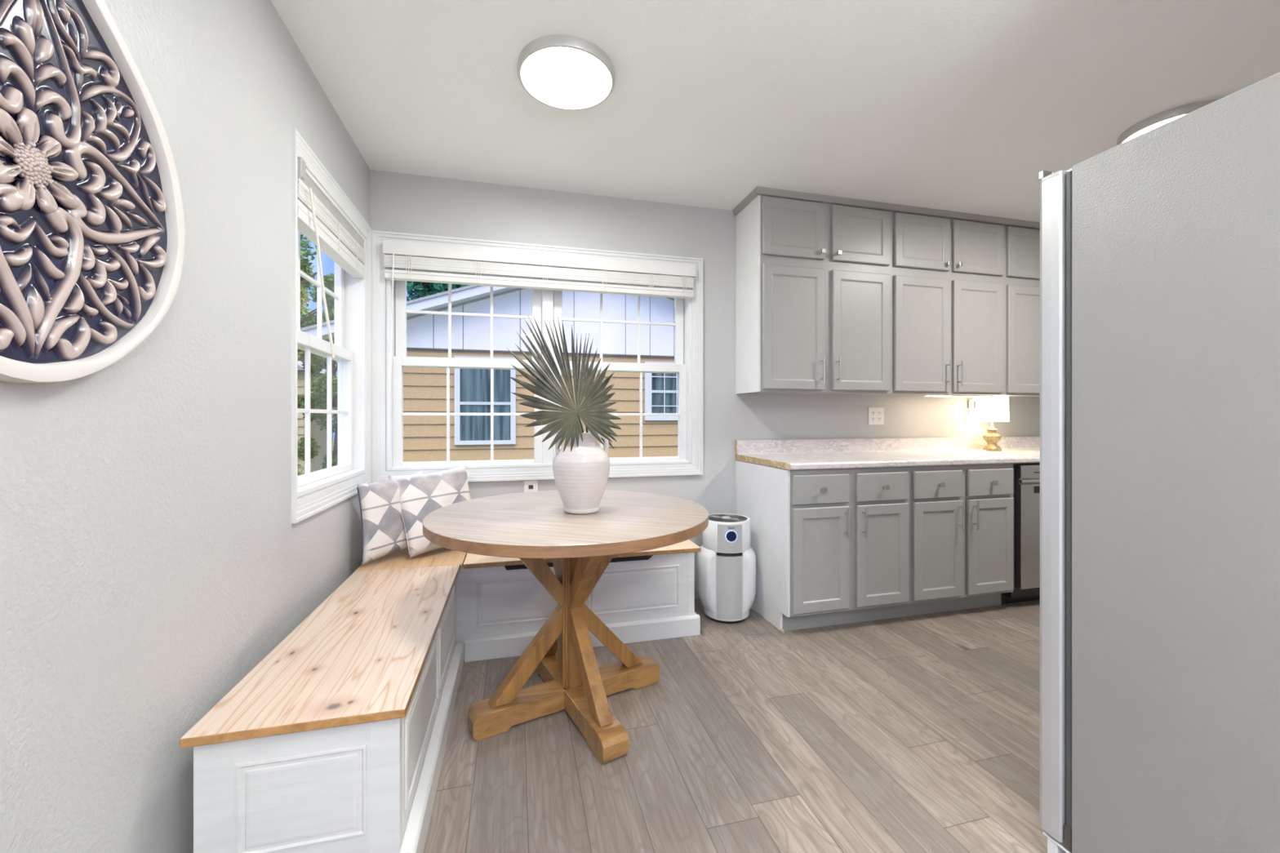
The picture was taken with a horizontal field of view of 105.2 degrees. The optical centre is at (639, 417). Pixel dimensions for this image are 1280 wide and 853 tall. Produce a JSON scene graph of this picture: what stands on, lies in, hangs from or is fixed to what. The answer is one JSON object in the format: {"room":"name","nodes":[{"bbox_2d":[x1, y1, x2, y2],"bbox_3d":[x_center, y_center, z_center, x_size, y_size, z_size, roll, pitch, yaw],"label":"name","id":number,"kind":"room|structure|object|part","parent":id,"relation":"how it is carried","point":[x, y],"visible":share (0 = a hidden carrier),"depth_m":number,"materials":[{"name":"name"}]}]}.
{"room":"eat-in kitchen","nodes":[
{"label":"eat-in kitchen","id":0,"kind":"room"},
{"bbox_2d":[0,0,369,852],"bbox_3d":[-0.822,-0.090,-0.059,0.130,2.440,5.690,0,0,-14],"label":"wall","id":1,"kind":"structure","parent":0,"point":[153,556],"depth_m":1.11,"materials":[{"name":"paint"}]},
{"bbox_2d":[0,0,185,382],"bbox_3d":[-0.944,-0.496,0.753,0.032,0.887,0.690,0,0,-14],"label":"wall art","id":2,"kind":"object","parent":1,"relation":"attached to","point":[92,233],"visible":1,"depth_m":0.84,"materials":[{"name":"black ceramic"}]},
{"bbox_2d":[11,143,52,188],"bbox_3d":[-0.944,-0.393,0.763,0.016,0.065,0.065,0,0,-14],"label":"flower","id":3,"kind":"object","parent":2,"relation":"on","point":[31,163],"depth_m":0.76,"materials":[{"name":"ceramic"}]},
{"bbox_2d":[291,128,371,523],"bbox_3d":[-1.363,-0.314,2.106,0.138,1.357,0.910,0,0,-14],"label":"window","id":4,"kind":"structure","parent":1,"relation":"in","point":[352,295],"depth_m":2.21,"materials":[{"name":"white paint"}]},
{"bbox_3d":[-1.409,-0.590,2.084,0.032,0.620,0.789,0,0,-14],"label":"sash","id":5,"kind":"part","parent":4,"relation":"part of","materials":[{"name":"white plastic"}]},
{"bbox_3d":[-1.373,-0.034,2.093,0.038,0.596,0.797,0,0,-14],"label":"sash","id":6,"kind":"part","parent":4,"relation":"part of","materials":[{"name":"white plastic"}]},
{"bbox_2d":[297,156,364,358],"bbox_3d":[-1.313,-0.580,2.106,0.087,0.680,0.791,0,0,-14],"label":"window blind","id":7,"kind":"object","parent":4,"relation":"attached to","point":[318,220],"visible":0.7,"depth_m":1.97,"materials":[{"name":"white plastic"}]},
{"bbox_3d":[-1.329,-0.738,2.103,0.056,0.064,0.786,0,0,-14],"label":"rail","id":8,"kind":"part","parent":7,"relation":"part of","materials":[{"name":"white wood"}]},
{"bbox_3d":[-1.302,-0.782,2.116,0.004,0.125,0.007,0,0,-14],"label":"ladder cord","id":9,"kind":"part","parent":7,"relation":"part of","materials":[{"name":"white fabric"}]},
{"bbox_3d":[-1.363,-0.782,2.358,0.004,0.125,0.007,0,0,-14],"label":"ladder cord","id":10,"kind":"part","parent":7,"relation":"part of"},
{"bbox_2d":[369,169,1039,599],"bbox_3d":[1.050,-0.090,3.285,5.146,2.440,0.130,0,0,-14],"label":"wall","id":11,"kind":"structure","parent":0,"point":[400,202],"depth_m":3.05,"materials":[{"name":"paint"}]},
{"bbox_2d":[524,480,537,492],"bbox_3d":[-0.622,0.419,2.788,0.076,0.118,0.008,0,0,-14],"label":"wall outlet","id":12,"kind":"object","parent":11,"relation":"attached to","point":[529,486],"visible":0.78,"depth_m":2.79,"materials":[{"name":"white plastic"}]},
{"bbox_2d":[528,484,533,489],"bbox_3d":[-0.621,0.397,2.786,0.030,0.028,0.002,0,0,-14],"label":"receptacle","id":13,"kind":"object","parent":12,"relation":"attached to","point":[531,486],"depth_m":2.78,"materials":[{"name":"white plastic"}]},
{"bbox_2d":[371,230,702,483],"bbox_3d":[-0.530,-0.314,2.868,1.861,1.337,0.149,0,0,-14],"label":"window","id":14,"kind":"structure","parent":11,"relation":"in","point":[547,304],"depth_m":2.80,"materials":[{"name":"white paint"}]},
{"bbox_3d":[-0.962,-0.026,2.774,0.798,0.612,0.040,0,0,-14],"label":"sash","id":15,"kind":"part","parent":14,"relation":"part of","materials":[{"name":"white plastic"}]},
{"bbox_3d":[-0.972,-0.590,2.812,0.790,0.620,0.034,0,0,-14],"label":"sash","id":16,"kind":"part","parent":14,"relation":"part of","materials":[{"name":"white plastic"}]},
{"bbox_2d":[382,239,696,397],"bbox_3d":[-0.505,-0.516,2.785,1.736,0.823,0.070,0,0,-14],"label":"window blind","id":17,"kind":"object","parent":14,"relation":"attached to","point":[402,256],"visible":1,"depth_m":2.74,"materials":[{"name":"white plastic"}]},
{"bbox_3d":[-1.224,-0.795,2.586,0.034,0.121,0.004,0,0,-14],"label":"ladder cord","id":18,"kind":"part","parent":17,"relation":"part of","materials":[{"name":"white fabric"}]},
{"bbox_3d":[-0.885,-0.795,2.672,0.034,0.121,0.004,0,0,-14],"label":"ladder cord","id":19,"kind":"part","parent":17,"relation":"part of","materials":[{"name":"white fabric"}]},
{"bbox_3d":[-0.512,-0.754,2.794,1.720,0.044,0.048,0,0,-14],"label":"rail","id":20,"kind":"part","parent":17,"relation":"part of","materials":[{"name":"white wood"}]},
{"bbox_3d":[-0.536,-0.795,2.760,0.034,0.121,0.004,0,0,-14],"label":"ladder cord","id":21,"kind":"part","parent":17,"relation":"part of","materials":[{"name":"white fabric"}]},
{"bbox_3d":[-0.206,-0.795,2.844,0.034,0.121,0.004,0,0,-14],"label":"ladder cord","id":22,"kind":"part","parent":17,"relation":"part of","materials":[{"name":"white fabric"}]},
{"bbox_3d":[0.065,-0.795,2.913,0.034,0.121,0.004,0,0,-14],"label":"ladder cord","id":23,"kind":"part","parent":17,"relation":"part of","materials":[{"name":"white fabric"}]},
{"bbox_3d":[0.269,-0.795,2.965,0.034,0.121,0.004,0,0,-14],"label":"ladder cord","id":24,"kind":"part","parent":17,"relation":"part of","materials":[{"name":"white fabric"}]},
{"bbox_3d":[-0.122,-0.590,3.028,0.818,0.620,0.034,0,0,-14],"label":"sash","id":25,"kind":"part","parent":14,"relation":"part of","materials":[{"name":"white plastic"}]},
{"bbox_3d":[-0.113,-0.026,2.989,0.826,0.612,0.040,0,0,-14],"label":"sash","id":26,"kind":"part","parent":14,"relation":"part of","materials":[{"name":"white plastic"}]},
{"bbox_2d":[732,186,893,395],"bbox_3d":[1.075,-0.729,3.036,0.924,1.162,0.358,0,0,-14],"label":"upper cabinet","id":27,"kind":"object","parent":11,"relation":"attached to","point":[813,270],"visible":1,"depth_m":2.91,"materials":[{"name":"grey paint"}]},
{"bbox_3d":[0.649,-0.729,2.958,0.012,1.162,0.300,0,0,-14],"label":"panel","id":28,"kind":"part","parent":27,"relation":"part of","materials":[{"name":"white wood"}]},
{"bbox_3d":[0.898,-1.101,2.853,0.403,0.330,0.019,0,0,-14],"label":"door","id":29,"kind":"part","parent":27,"relation":"part of","materials":[{"name":"grey paint"}]},
{"bbox_3d":[0.898,-0.520,2.853,0.403,0.715,0.019,0,0,-14],"label":"door","id":30,"kind":"part","parent":27,"relation":"part of","materials":[{"name":"grey paint"}]},
{"bbox_3d":[1.072,-1.292,3.049,0.924,0.034,0.332,0,0,-14],"label":"crown trim","id":31,"kind":"part","parent":27,"relation":"part of","materials":[{"name":"grey paint"}]},
{"bbox_3d":[1.072,-0.974,2.874,0.025,0.025,0.028,0,0,-14],"label":"knob","id":32,"kind":"part","parent":27,"relation":"part of","materials":[{"name":"silver metal"}]},
{"bbox_3d":[1.073,-0.279,2.870,0.010,0.162,0.036,0,0,-14],"label":"handle","id":33,"kind":"part","parent":27,"relation":"part of","materials":[{"name":"silver metal"}]},
{"bbox_3d":[1.178,-0.974,2.901,0.025,0.025,0.028,0,0,-14],"label":"knob","id":34,"kind":"part","parent":27,"relation":"part of","materials":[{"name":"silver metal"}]},
{"bbox_3d":[1.179,-0.279,2.897,0.010,0.162,0.036,0,0,-14],"label":"handle","id":35,"kind":"part","parent":27,"relation":"part of","materials":[{"name":"silver metal"}]},
{"bbox_3d":[1.340,-1.101,2.965,0.402,0.330,0.019,0,0,-14],"label":"door","id":36,"kind":"part","parent":27,"relation":"part of","materials":[{"name":"grey paint"}]},
{"bbox_3d":[1.340,-0.520,2.965,0.402,0.715,0.019,0,0,-14],"label":"door","id":37,"kind":"part","parent":27,"relation":"part of","materials":[{"name":"grey paint"}]},
{"bbox_2d":[868,407,884,425],"bbox_3d":[1.622,-0.008,3.359,0.124,0.120,0.008,0,0,-14],"label":"wall outlet","id":38,"kind":"object","parent":11,"relation":"attached to","point":[876,415],"visible":1,"depth_m":3.36,"materials":[{"name":"white plastic"}]},
{"bbox_2d":[857,204,1008,396],"bbox_3d":[1.953,-0.729,3.260,0.888,1.162,0.358,0,0,-14],"label":"upper cabinet","id":39,"kind":"object","parent":11,"relation":"attached to","point":[947,266],"visible":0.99,"depth_m":3.11,"materials":[{"name":"grey paint"}]},
{"bbox_3d":[1.776,-1.101,3.076,0.413,0.330,0.019,0,0,-14],"label":"door","id":40,"kind":"part","parent":39,"relation":"part of","materials":[{"name":"grey paint"}]},
{"bbox_3d":[1.776,-0.520,3.076,0.413,0.715,0.019,0,0,-14],"label":"door","id":41,"kind":"part","parent":39,"relation":"part of","materials":[{"name":"grey paint"}]},
{"bbox_3d":[1.954,-0.974,3.098,0.025,0.025,0.028,0,0,-14],"label":"knob","id":42,"kind":"part","parent":39,"relation":"part of","materials":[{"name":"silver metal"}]},
{"bbox_3d":[1.955,-0.279,3.094,0.010,0.162,0.036,0,0,-14],"label":"handle","id":43,"kind":"part","parent":39,"relation":"part of","materials":[{"name":"silver metal"}]},
{"bbox_3d":[1.988,-1.292,3.126,0.888,0.034,0.030,0,0,-14],"label":"crown trim","id":44,"kind":"part","parent":39,"relation":"part of","materials":[{"name":"grey paint"}]},
{"bbox_2d":[923,394,993,397],"bbox_3d":[2.127,-0.142,3.264,0.530,0.011,0.050,0,0,-14],"label":"light","id":45,"kind":"object","parent":39,"relation":"attached to","point":[926,395],"visible":0.99,"depth_m":3.24,"materials":[{"name":"white plastic"}]},
{"bbox_3d":[2.040,-0.974,3.120,0.025,0.025,0.028,0,0,-14],"label":"knob","id":46,"kind":"part","parent":39,"relation":"part of","materials":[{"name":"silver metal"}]},
{"bbox_3d":[2.041,-0.279,3.116,0.010,0.162,0.036,0,0,-14],"label":"handle","id":47,"kind":"part","parent":39,"relation":"part of","materials":[{"name":"silver metal"}]},
{"bbox_3d":[2.202,-1.101,3.184,0.403,0.330,0.019,0,0,-14],"label":"door","id":48,"kind":"part","parent":39,"relation":"part of","materials":[{"name":"grey paint"}]},
{"bbox_3d":[2.202,-0.520,3.184,0.403,0.715,0.019,0,0,-14],"label":"door","id":49,"kind":"part","parent":39,"relation":"part of","materials":[{"name":"grey paint"}]},
{"bbox_2d":[965,408,974,424],"bbox_3d":[2.402,-0.008,3.557,0.078,0.120,0.008,0,0,-14],"label":"wall outlet","id":50,"kind":"object","parent":11,"relation":"attached to","point":[970,419],"visible":0.85,"depth_m":3.55,"materials":[{"name":"white plastic"}]},
{"bbox_2d":[968,399,975,414],"bbox_3d":[2.410,-0.076,3.537,0.058,0.112,0.034,0,0,-14],"label":"plug","id":51,"kind":"object","parent":50,"relation":"attached to","point":[971,402],"visible":0.7,"depth_m":3.52,"materials":[{"name":"white plastic"}]},
{"bbox_2d":[993,218,1039,397],"bbox_3d":[2.815,-0.729,3.479,0.890,1.162,0.358,0,0,-14],"label":"upper cabinet","id":52,"kind":"object","parent":11,"relation":"attached to","point":[1021,238],"visible":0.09,"depth_m":3.27,"materials":[{"name":"grey paint"}]},
{"bbox_3d":[2.849,-1.292,3.345,0.890,0.034,0.030,0,0,-14],"label":"crown trim","id":53,"kind":"part","parent":52,"relation":"part of","materials":[{"name":"grey paint"}]},
{"bbox_3d":[2.636,-1.101,3.295,0.408,0.330,0.019,0,0,-14],"label":"door","id":54,"kind":"part","parent":52,"relation":"part of","materials":[{"name":"grey paint"}]},
{"bbox_3d":[2.636,-0.520,3.295,0.408,0.715,0.019,0,0,-14],"label":"door","id":55,"kind":"part","parent":52,"relation":"part of","materials":[{"name":"grey paint"}]},
{"bbox_2d":[423,599,1066,852],"bbox_3d":[1.708,1.155,0.594,5.396,0.050,5.710,0,0,-14],"label":"floor","id":56,"kind":"structure","parent":0,"point":[919,733],"depth_m":1.64,"materials":[{"name":"brown wood"}]},
{"bbox_2d":[179,564,463,852],"bbox_3d":[-0.896,0.905,1.653,0.458,0.450,1.159,0,0,-14],"label":"storage bench","id":57,"kind":"object","parent":56,"relation":"on","point":[335,741],"visible":1,"depth_m":1.16,"materials":[{"name":"white wood"}]},
{"bbox_3d":[-0.768,0.874,1.116,0.264,0.212,0.006,0,0,-14],"label":"panel","id":58,"kind":"part","parent":57,"relation":"part of","materials":[{"name":"white wood"}]},
{"bbox_3d":[-0.904,0.692,1.651,0.440,0.022,1.159,0,0,-14],"label":"lid","id":59,"kind":"part","parent":57,"relation":"part of","materials":[{"name":"brown wood"}]},
{"bbox_3d":[-0.710,0.872,1.713,0.006,0.220,1.010,0,0,-14],"label":"panel","id":60,"kind":"part","parent":57,"relation":"part of","materials":[{"name":"white wood"}]},
{"bbox_2d":[354,539,701,662],"bbox_3d":[-0.525,0.905,2.565,1.630,0.451,0.460,0,0,-14],"label":"storage bench","id":61,"kind":"object","parent":56,"relation":"on","point":[501,606],"visible":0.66,"depth_m":2.38,"materials":[{"name":"white wood"}]},
{"bbox_2d":[356,470,422,564],"bbox_3d":[-1.203,0.473,2.400,0.136,0.387,0.396,0,0,26],"label":"throw pillow","id":62,"kind":"object","parent":61,"relation":"on","point":[384,533],"visible":0.7,"depth_m":2.29,"materials":[{"name":"fabric"}]},
{"bbox_3d":[-1.098,0.692,2.430,0.452,0.022,0.438,0,0,-14],"label":"corner lid","id":63,"kind":"part","parent":61,"relation":"part of","materials":[{"name":"brown wood"}]},
{"bbox_2d":[387,465,471,558],"bbox_3d":[-1.028,0.463,2.506,0.436,0.409,0.197,0,0,-44],"label":"throw pillow","id":64,"kind":"object","parent":61,"relation":"on","point":[420,495],"visible":0.65,"depth_m":2.43,"materials":[{"name":"fabric"}]},
{"bbox_3d":[-0.280,0.873,2.412,0.998,0.218,0.006,0,0,-14],"label":"panel","id":65,"kind":"part","parent":61,"relation":"part of","materials":[{"name":"white wood"}]},
{"bbox_3d":[-0.305,0.692,2.626,1.174,0.022,0.449,0,0,-14],"label":"lid","id":66,"kind":"part","parent":61,"relation":"part of","materials":[{"name":"brown wood"}]},
{"bbox_2d":[422,489,708,764],"bbox_3d":[-0.271,0.748,1.933,1.074,0.765,1.074,0,0,-14],"label":"pedestal table","id":67,"kind":"object","parent":56,"relation":"on","point":[531,527],"visible":0.95,"depth_m":1.80,"materials":[{"name":"brown wood"}]},
{"bbox_3d":[-0.271,0.725,1.933,0.094,0.641,0.094,0,0,-30],"label":"post","id":68,"kind":"part","parent":67,"relation":"part of","materials":[{"name":"brown wood"}]},
{"bbox_2d":[552,431,609,514],"bbox_3d":[-0.228,0.211,1.903,0.222,0.307,0.222,0,0,-24],"label":"jug vase","id":69,"kind":"object","parent":67,"relation":"on","point":[581,474],"visible":0.82,"depth_m":1.83,"materials":[{"name":"beige ceramic"}]},
{"bbox_3d":[-0.300,0.112,1.863,0.047,0.099,0.020,0,0,-29],"label":"handle","id":70,"kind":"part","parent":69,"relation":"part of","materials":[{"name":"beige ceramic"}]},
{"bbox_2d":[506,315,621,452],"bbox_3d":[-0.281,-0.036,1.847,0.421,0.692,0.173,0,0,-2],"label":"palm leaf","id":71,"kind":"object","parent":69,"relation":"in","point":[543,387],"visible":0.97,"depth_m":1.78,"materials":[{"name":"green plant"}]},
{"bbox_2d":[584,360,622,449],"bbox_3d":[-0.148,0.036,1.951,0.151,0.548,0.078,0,0,-1],"label":"palm leaf","id":72,"kind":"object","parent":69,"relation":"in","point":[598,374],"visible":0.27,"depth_m":1.93,"materials":[{"name":"green plant"}]},
{"bbox_3d":[-0.144,0.112,1.903,0.047,0.099,0.020,0,0,0],"label":"handle","id":73,"kind":"part","parent":69,"relation":"part of","materials":[{"name":"beige ceramic"}]},
{"bbox_2d":[697,513,755,623],"bbox_3d":[0.493,0.850,2.796,0.331,0.561,0.290,0,0,4],"label":"air purifier","id":74,"kind":"object","parent":56,"relation":"on","point":[726,559],"visible":0.94,"depth_m":2.68,"materials":[{"name":"white plastic"}]},
{"bbox_2d":[708,514,747,522],"bbox_3d":[0.492,0.576,2.792,0.239,0.006,0.239,0,0,-14],"label":"grille","id":75,"kind":"object","parent":74,"relation":"attached to","point":[712,517],"depth_m":2.78,"materials":[{"name":"metal"}]},
{"bbox_2d":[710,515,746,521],"bbox_3d":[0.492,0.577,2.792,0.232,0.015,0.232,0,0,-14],"label":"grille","id":76,"kind":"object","parent":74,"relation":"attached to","point":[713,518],"depth_m":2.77,"materials":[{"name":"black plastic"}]},
{"bbox_3d":[0.489,0.929,2.670,0.140,0.342,0.022,0,0,1],"label":"panel","id":77,"kind":"part","parent":74,"relation":"part of","materials":[{"name":"grey plastic"}]},
{"bbox_3d":[0.491,0.660,2.666,0.135,0.151,0.019,0,0,1],"label":"control panel","id":78,"kind":"part","parent":74,"relation":"part of","materials":[{"name":"grey plastic"}]},
{"bbox_2d":[735,460,909,632],"bbox_3d":[1.050,0.702,2.870,0.748,0.857,0.668,0,0,-14],"label":"base cabinet","id":79,"kind":"object","parent":56,"relation":"on","point":[830,547],"visible":0.98,"depth_m":2.60,"materials":[{"name":"grey paint"}]},
{"bbox_3d":[0.688,0.702,2.807,0.012,0.857,0.612,0,0,-14],"label":"panel","id":80,"kind":"part","parent":79,"relation":"part of","materials":[{"name":"white wood"}]},
{"bbox_3d":[0.942,0.374,2.544,0.329,0.152,0.019,0,0,-14],"label":"drawer","id":81,"kind":"part","parent":79,"relation":"part of","materials":[{"name":"grey paint"}]},
{"bbox_3d":[0.942,0.738,2.544,0.329,0.540,0.019,0,0,-14],"label":"door","id":82,"kind":"part","parent":79,"relation":"part of","materials":[{"name":"grey paint"}]},
{"bbox_3d":[0.948,0.373,2.522,0.025,0.025,0.028,0,0,-14],"label":"knob","id":83,"kind":"part","parent":79,"relation":"part of","materials":[{"name":"silver metal"}]},
{"bbox_3d":[1.081,0.553,2.552,0.010,0.157,0.036,0,0,-14],"label":"handle","id":84,"kind":"part","parent":79,"relation":"part of","materials":[{"name":"silver metal"}]},
{"bbox_3d":[1.185,0.553,2.578,0.010,0.157,0.036,0,0,-14],"label":"handle","id":85,"kind":"part","parent":79,"relation":"part of","materials":[{"name":"silver metal"}]},
{"bbox_3d":[1.308,0.374,2.637,0.324,0.152,0.019,0,0,-14],"label":"drawer","id":86,"kind":"part","parent":79,"relation":"part of","materials":[{"name":"grey paint"}]},
{"bbox_3d":[1.308,0.738,2.637,0.324,0.540,0.019,0,0,-14],"label":"door","id":87,"kind":"part","parent":79,"relation":"part of","materials":[{"name":"grey paint"}]},
{"bbox_3d":[1.313,0.373,2.615,0.025,0.025,0.028,0,0,-14],"label":"knob","id":88,"kind":"part","parent":79,"relation":"part of","materials":[{"name":"silver metal"}]},
{"bbox_2d":[735,436,1039,470],"bbox_3d":[2.144,0.208,3.166,3.024,0.126,0.636,0,0,-14],"label":"countertop","id":89,"kind":"structure","parent":79,"relation":"on","point":[848,453],"depth_m":3.14,"materials":[{"name":"stone"}]},
{"bbox_2d":[965,396,1008,451],"bbox_3d":[2.445,0.047,3.445,0.249,0.373,0.194,0,0,38],"label":"table lamp","id":90,"kind":"object","parent":89,"relation":"on","point":[993,409],"visible":1,"depth_m":3.38,"materials":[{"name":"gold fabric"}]},
{"bbox_3d":[2.357,0.136,3.467,0.095,0.193,0.144,0,0,1],"label":"power cord","id":91,"kind":"part","parent":90,"relation":"part of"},
{"bbox_3d":[2.467,-0.054,3.428,0.194,0.170,0.194,0,0,-14],"label":"lamp shade","id":92,"kind":"part","parent":90,"relation":"part of","materials":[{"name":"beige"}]},
{"bbox_2d":[898,463,1013,617],"bbox_3d":[1.768,0.702,3.053,0.732,0.857,0.668,0,0,-14],"label":"base cabinet","id":93,"kind":"object","parent":56,"relation":"on","point":[962,517],"visible":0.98,"depth_m":2.77,"materials":[{"name":"grey paint"}]},
{"bbox_3d":[1.662,0.374,2.727,0.326,0.152,0.019,0,0,-14],"label":"drawer","id":94,"kind":"part","parent":93,"relation":"part of","materials":[{"name":"grey paint"}]},
{"bbox_3d":[1.662,0.738,2.727,0.326,0.540,0.019,0,0,-14],"label":"door","id":95,"kind":"part","parent":93,"relation":"part of","materials":[{"name":"grey paint"}]},
{"bbox_3d":[1.667,0.373,2.705,0.025,0.025,0.028,0,0,-14],"label":"knob","id":96,"kind":"part","parent":93,"relation":"part of","materials":[{"name":"silver metal"}]},
{"bbox_3d":[1.799,0.553,2.734,0.010,0.157,0.036,0,0,-14],"label":"handle","id":97,"kind":"part","parent":93,"relation":"part of","materials":[{"name":"silver metal"}]},
{"bbox_3d":[1.895,0.553,2.759,0.010,0.157,0.036,0,0,-14],"label":"handle","id":98,"kind":"part","parent":93,"relation":"part of","materials":[{"name":"silver metal"}]},
{"bbox_3d":[2.019,0.374,2.818,0.326,0.152,0.019,0,0,-14],"label":"drawer","id":99,"kind":"part","parent":93,"relation":"part of","materials":[{"name":"grey paint"}]},
{"bbox_3d":[2.019,0.738,2.818,0.326,0.540,0.019,0,0,-14],"label":"door","id":100,"kind":"part","parent":93,"relation":"part of","materials":[{"name":"grey paint"}]},
{"bbox_3d":[2.025,0.373,2.796,0.025,0.025,0.028,0,0,-14],"label":"knob","id":101,"kind":"part","parent":93,"relation":"part of","materials":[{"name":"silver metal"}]},
{"bbox_2d":[1001,462,1039,604],"bbox_3d":[2.429,0.704,3.235,0.629,0.852,0.626,0,0,-14],"label":"dishwasher","id":102,"kind":"object","parent":56,"relation":"on","point":[1026,495],"visible":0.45,"depth_m":2.89,"materials":[{"name":"grey metal"}]},
{"bbox_3d":[2.508,0.647,2.953,0.573,0.726,0.034,0,0,-14],"label":"door","id":103,"kind":"part","parent":102,"relation":"part of","materials":[{"name":"silver metal"}]},
{"bbox_3d":[2.511,0.378,2.943,0.571,0.022,0.022,0,0,-14],"label":"handle","id":104,"kind":"part","parent":102,"relation":"part of","materials":[{"name":"silver metal"}]},
{"bbox_2d":[1039,71,1279,852],"bbox_3d":[1.557,0.249,1.018,0.906,1.762,0.886,0,0,-14],"label":"refrigerator","id":105,"kind":"object","parent":56,"relation":"on","point":[1160,247],"visible":1,"depth_m":1.02,"materials":[{"name":"grey metal"}]},
{"bbox_3d":[1.227,0.221,1.297,0.403,1.647,0.075,0,0,-14],"label":"door","id":106,"kind":"part","parent":105,"relation":"part of","materials":[{"name":"metal"}]},
{"bbox_2d":[271,0,1279,222],"bbox_3d":[1.708,-1.360,0.594,5.396,0.100,5.710,0,0,-14],"label":"ceiling","id":107,"kind":"structure","parent":0,"point":[952,105],"depth_m":1.93,"materials":[{"name":"paint"}]},
{"bbox_2d":[517,34,614,110],"bbox_3d":[-0.277,-1.292,1.854,0.362,0.036,0.362,0,0,-14],"label":"ceiling light","id":108,"kind":"object","parent":107,"relation":"in","point":[563,72],"visible":1,"depth_m":1.81,"materials":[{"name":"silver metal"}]},
{"bbox_2d":[1116,99,1217,145],"bbox_3d":[2.393,-1.292,2.197,0.362,0.036,0.362,0,0,-14],"label":"ceiling light","id":109,"kind":"object","parent":107,"relation":"in","point":[1153,122],"visible":0.17,"depth_m":2.12,"materials":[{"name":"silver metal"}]},
{"bbox_2d":[1123,114,1185,142],"bbox_3d":[2.393,-1.281,2.197,0.337,0.010,0.337,0,0,-14],"label":"diffuser","id":110,"kind":"object","parent":109,"relation":"attached to","point":[1149,124],"depth_m":2.15,"materials":[{"name":"white plastic"}]},
{"label":"outside","id":111,"kind":"structure","parent":0,"visible":0},
{"bbox_3d":[-3.448,1.680,13.569,60.000,0.100,52.000,0,0,-14],"label":"lawn","id":112,"kind":"structure","parent":111,"visible":0},
{"bbox_2d":[297,271,326,475],"bbox_3d":[-7.158,-0.964,8.411,2.896,5.753,2.515,0,0,25],"label":"tree","id":113,"kind":"object","parent":112,"relation":"on","point":[300,353],"visible":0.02,"depth_m":8.70,"materials":[{"name":"green leaf"},{"name":"bark"}]},
{"bbox_2d":[297,273,337,469],"bbox_3d":[-6.674,-0.730,10.672,1.434,4.759,1.544,0,0,43],"label":"tree","id":114,"kind":"object","parent":112,"relation":"on","point":[321,385],"visible":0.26,"depth_m":10.41,"materials":[{"name":"green plant"}]},
{"bbox_2d":[297,358,337,475],"bbox_3d":[-9.582,-0.070,13.042,2.150,3.400,2.400,0,0,-14],"label":"garden shed","id":115,"kind":"object","parent":112,"relation":"on","point":[320,436],"visible":0.05,"depth_m":12.78,"materials":[{"name":"beige"}]},
{"bbox_2d":[300,232,337,369],"bbox_3d":[-12.479,-2.811,16.604,4.328,8.901,4.191,0,0,9],"label":"tree","id":116,"kind":"object","parent":112,"relation":"on","point":[304,262],"visible":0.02,"depth_m":17.48,"materials":[{"name":"green plant"}]},
{"bbox_2d":[328,270,479,381],"bbox_3d":[-6.692,-2.313,14.632,4.698,7.912,4.285,0,0,34],"label":"tree","id":117,"kind":"object","parent":112,"relation":"on","point":[421,289],"visible":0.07,"depth_m":14.30,"materials":[{"name":"green plant"}]},
{"bbox_2d":[300,276,677,462],"bbox_3d":[-1.231,-0.425,9.922,8.460,4.110,5.360,0,0,-14],"label":"neighbor house","id":118,"kind":"structure","parent":112,"relation":"on","point":[424,389],"depth_m":7.31,"materials":[{"name":"beige wood"}]},
{"bbox_2d":[460,368,510,440],"bbox_3d":[-2.283,-0.236,7.234,0.713,1.157,0.016,0,0,-14],"label":"curtain","id":119,"kind":"object","parent":118,"relation":"hanging from","point":[475,384],"depth_m":7.22,"materials":[{"name":"blue fabric"}]},
{"bbox_3d":[-0.650,-1.716,7.636,7.260,1.245,0.022,0,0,-14],"label":"gable trim","id":120,"kind":"part","parent":118,"relation":"part of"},
{"bbox_2d":[651,373,676,413],"bbox_3d":[0.491,-0.409,7.939,0.638,0.742,0.016,0,0,-14],"label":"curtain","id":121,"kind":"object","parent":118,"relation":"hanging from","point":[664,385],"depth_m":7.90,"materials":[{"name":"fabric"}]}
]}

